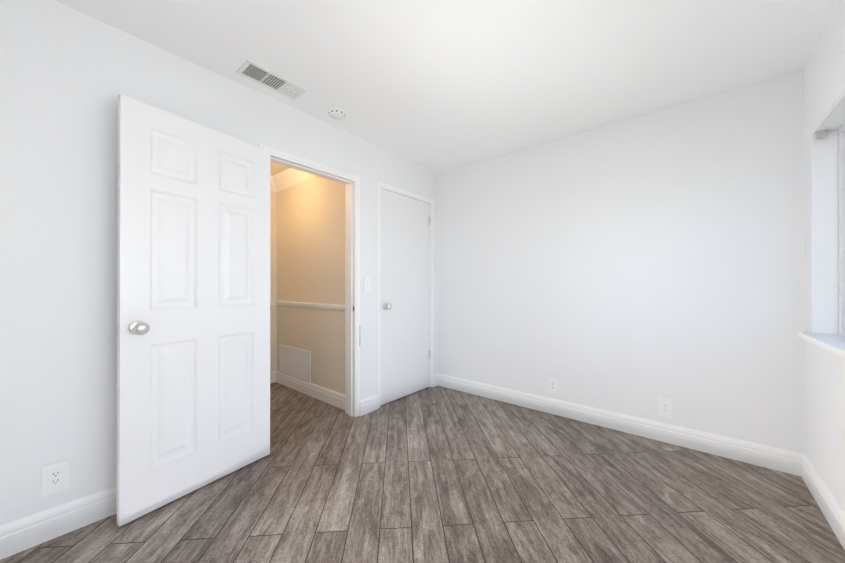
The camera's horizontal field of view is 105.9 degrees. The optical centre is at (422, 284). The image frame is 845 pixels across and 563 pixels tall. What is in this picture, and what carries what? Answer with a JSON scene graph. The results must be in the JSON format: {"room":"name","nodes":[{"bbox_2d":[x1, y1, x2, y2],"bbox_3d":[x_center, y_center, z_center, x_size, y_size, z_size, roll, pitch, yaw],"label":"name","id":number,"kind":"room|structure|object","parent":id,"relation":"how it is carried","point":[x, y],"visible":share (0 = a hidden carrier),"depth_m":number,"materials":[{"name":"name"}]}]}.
{"room":"empty bedroom","nodes":[
{"label":"empty bedroom","id":0,"kind":"room"},
{"bbox_2d":[0,0,437,525],"bbox_3d":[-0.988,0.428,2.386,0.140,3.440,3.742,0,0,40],"label":"wall","id":1,"kind":"structure","parent":0,"point":[68,75],"depth_m":1.51,"materials":[{"name":"white paint"}]},
{"bbox_2d":[42,459,68,495],"bbox_3d":[-1.668,0.877,1.451,0.010,0.132,0.082,0,0,40],"label":"electrical outlet","id":2,"kind":"object","parent":1,"relation":"attached to","point":[55,477],"visible":1,"depth_m":1.45,"materials":[{"name":"white plastic"}]},
{"bbox_2d":[0,485,116,559],"bbox_3d":[-1.558,1.079,1.578,0.017,0.134,1.435,0,0,40],"label":"baseboard","id":3,"kind":"structure","parent":1,"relation":"attached to","point":[25,533],"depth_m":1.45,"materials":[{"name":"white wood"}]},
{"bbox_2d":[117,94,270,526],"bbox_3d":[-1.234,0.120,1.835,0.183,2.033,0.772,0,0,31],"label":"door","id":4,"kind":"structure","parent":1,"relation":"in","point":[193,315],"depth_m":1.73,"materials":[{"name":"white wood"}]},
{"bbox_2d":[258,144,359,416],"bbox_3d":[-0.879,0.102,2.513,0.146,2.093,0.861,0,0,40],"label":"door frame","id":5,"kind":"structure","parent":1,"relation":"attached to","point":[351,182],"depth_m":2.78,"materials":[{"name":"white wood"}]},
{"bbox_2d":[363,278,370,292],"bbox_3d":[-0.491,0.006,2.857,0.021,0.132,0.082,0,0,40],"label":"switch plate","id":6,"kind":"object","parent":1,"relation":"attached to","point":[366,285],"visible":1,"depth_m":2.85,"materials":[{"name":"white plastic"}]},
{"bbox_2d":[380,189,430,405],"bbox_3d":[-0.142,0.117,3.280,0.109,2.048,0.759,0,0,40],"label":"closet door","id":7,"kind":"structure","parent":1,"relation":"in","point":[405,353],"depth_m":3.26,"materials":[{"name":"white wood"}]},
{"bbox_2d":[377,181,433,407],"bbox_3d":[-0.202,0.097,3.325,0.146,2.108,0.853,0,0,40],"label":"trim","id":8,"kind":"structure","parent":1,"relation":"attached to","point":[380,185],"depth_m":3.21,"materials":[{"name":"white wood"}]},
{"bbox_2d":[270,191,276,371],"bbox_3d":[-2.083,-0.068,3.478,0.140,2.440,0.935,0,0,40],"label":"wall","id":9,"kind":"structure","parent":0,"point":[273,280],"depth_m":3.76,"materials":[{"name":"beige paint"}]},
{"bbox_2d":[270,371,275,382],"bbox_3d":[-2.025,1.085,3.422,0.017,0.134,0.870,0,0,40],"label":"baseboard","id":10,"kind":"structure","parent":9,"relation":"attached to","point":[273,373],"depth_m":3.74,"materials":[{"name":"white wood"}]},
{"bbox_2d":[271,163,288,175],"bbox_3d":[-1.546,-1.310,3.034,1.540,0.120,1.135,0,0,40],"label":"ceiling","id":11,"kind":"structure","parent":0,"point":[276,169],"depth_m":3.44,"materials":[{"name":"beige paint"}]},
{"bbox_2d":[277,176,344,394],"bbox_3d":[-1.214,-0.068,3.428,1.540,2.440,0.100,0,0,40],"label":"wall","id":12,"kind":"structure","parent":0,"point":[311,241],"depth_m":3.27,"materials":[{"name":"beige paint"}]},
{"bbox_2d":[271,168,317,192],"bbox_3d":[-1.222,-1.171,3.313,1.400,0.155,0.092,0,0,40],"label":"crown molding","id":13,"kind":"structure","parent":12,"relation":"attached to","point":[286,179],"depth_m":3.52,"materials":[{"name":"white paint"}]},
{"bbox_2d":[279,344,310,382],"bbox_3d":[-1.418,0.862,3.524,0.660,0.330,0.008,0,0,40],"label":"air vent","id":14,"kind":"object","parent":12,"relation":"in","point":[295,362],"visible":1,"depth_m":3.50,"materials":[{"name":"white metal"}]},
{"bbox_2d":[275,301,344,310],"bbox_3d":[-1.200,0.218,3.335,1.400,0.057,0.024,0,0,40],"label":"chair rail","id":15,"kind":"object","parent":12,"relation":"attached to","point":[314,305],"depth_m":3.26,"materials":[{"name":"white wood"}]},
{"bbox_2d":[276,370,344,409],"bbox_3d":[-1.198,1.084,3.334,1.400,0.134,0.017,0,0,40],"label":"baseboard","id":16,"kind":"structure","parent":12,"relation":"attached to","point":[328,396],"depth_m":3.25,"materials":[{"name":"white wood"}]},
{"bbox_2d":[0,382,844,562],"bbox_3d":[-0.443,1.172,1.929,4.638,0.050,3.742,0,0,40],"label":"floor","id":17,"kind":"structure","parent":0,"point":[438,474],"depth_m":1.68,"materials":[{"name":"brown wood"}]},
{"bbox_2d":[55,0,838,172],"bbox_3d":[0.148,-1.335,1.444,3.098,0.080,3.742,0,0,40],"label":"ceiling","id":18,"kind":"structure","parent":0,"point":[437,86],"depth_m":1.80,"materials":[{"name":"white paint"}]},
{"bbox_2d":[236,59,307,99],"bbox_3d":[-0.949,-1.290,2.032,0.175,0.007,0.375,0,0,40],"label":"ceiling vent","id":19,"kind":"object","parent":18,"relation":"in","point":[260,75],"visible":1,"depth_m":2.01,"materials":[{"name":"white metal"}]},
{"bbox_2d":[328,107,345,119],"bbox_3d":[-0.641,-1.271,2.394,0.132,0.042,0.132,0,0,40],"label":"smoke detector","id":20,"kind":"object","parent":18,"relation":"attached to","point":[335,113],"visible":1,"depth_m":2.36,"materials":[{"name":"white plastic"}]},
{"bbox_2d":[438,69,804,453],"bbox_3d":[1.274,-0.070,2.846,2.748,2.440,0.140,0,0,40],"label":"wall","id":21,"kind":"structure","parent":0,"point":[637,266],"depth_m":2.40,"materials":[{"name":"white paint"}]},
{"bbox_2d":[548,377,557,393],"bbox_3d":[1.161,0.900,2.840,0.082,0.132,0.010,0,0,40],"label":"electrical outlet","id":22,"kind":"object","parent":21,"relation":"attached to","point":[552,385],"visible":1,"depth_m":2.83,"materials":[{"name":"white plastic"}]},
{"bbox_2d":[434,373,799,475],"bbox_3d":[1.209,1.083,2.778,2.730,0.134,0.042,0,0,40],"label":"baseboard","id":23,"kind":"structure","parent":21,"relation":"attached to","point":[774,458],"depth_m":2.40,"materials":[{"name":"white"}]},
{"bbox_2d":[658,397,671,417],"bbox_3d":[1.771,0.898,2.331,0.082,0.132,0.010,0,0,40],"label":"electrical outlet","id":24,"kind":"object","parent":21,"relation":"attached to","point":[664,407],"visible":1,"depth_m":2.33,"materials":[{"name":"white plastic"}]},
{"bbox_2d":[803,0,844,511],"bbox_3d":[1.257,-0.078,0.516,0.210,2.440,3.742,0,0,40],"label":"wall","id":25,"kind":"structure","parent":0,"point":[824,369],"depth_m":1.65,"materials":[{"name":"white paint"}]},
{"bbox_2d":[798,92,844,358],"bbox_3d":[1.524,-0.278,0.879,0.245,1.157,2.340,0,0,40],"label":"window","id":26,"kind":"structure","parent":25,"relation":"in","point":[828,219],"depth_m":1.74,"materials":[{"name":"white plastic"}]},
{"bbox_2d":[800,453,844,549],"bbox_3d":[1.170,1.076,0.584,0.017,0.134,3.462,0,0,40],"label":"baseboard","id":27,"kind":"structure","parent":25,"relation":"attached to","point":[829,506],"depth_m":1.59,"materials":[{"name":"white wood"}]}
]}

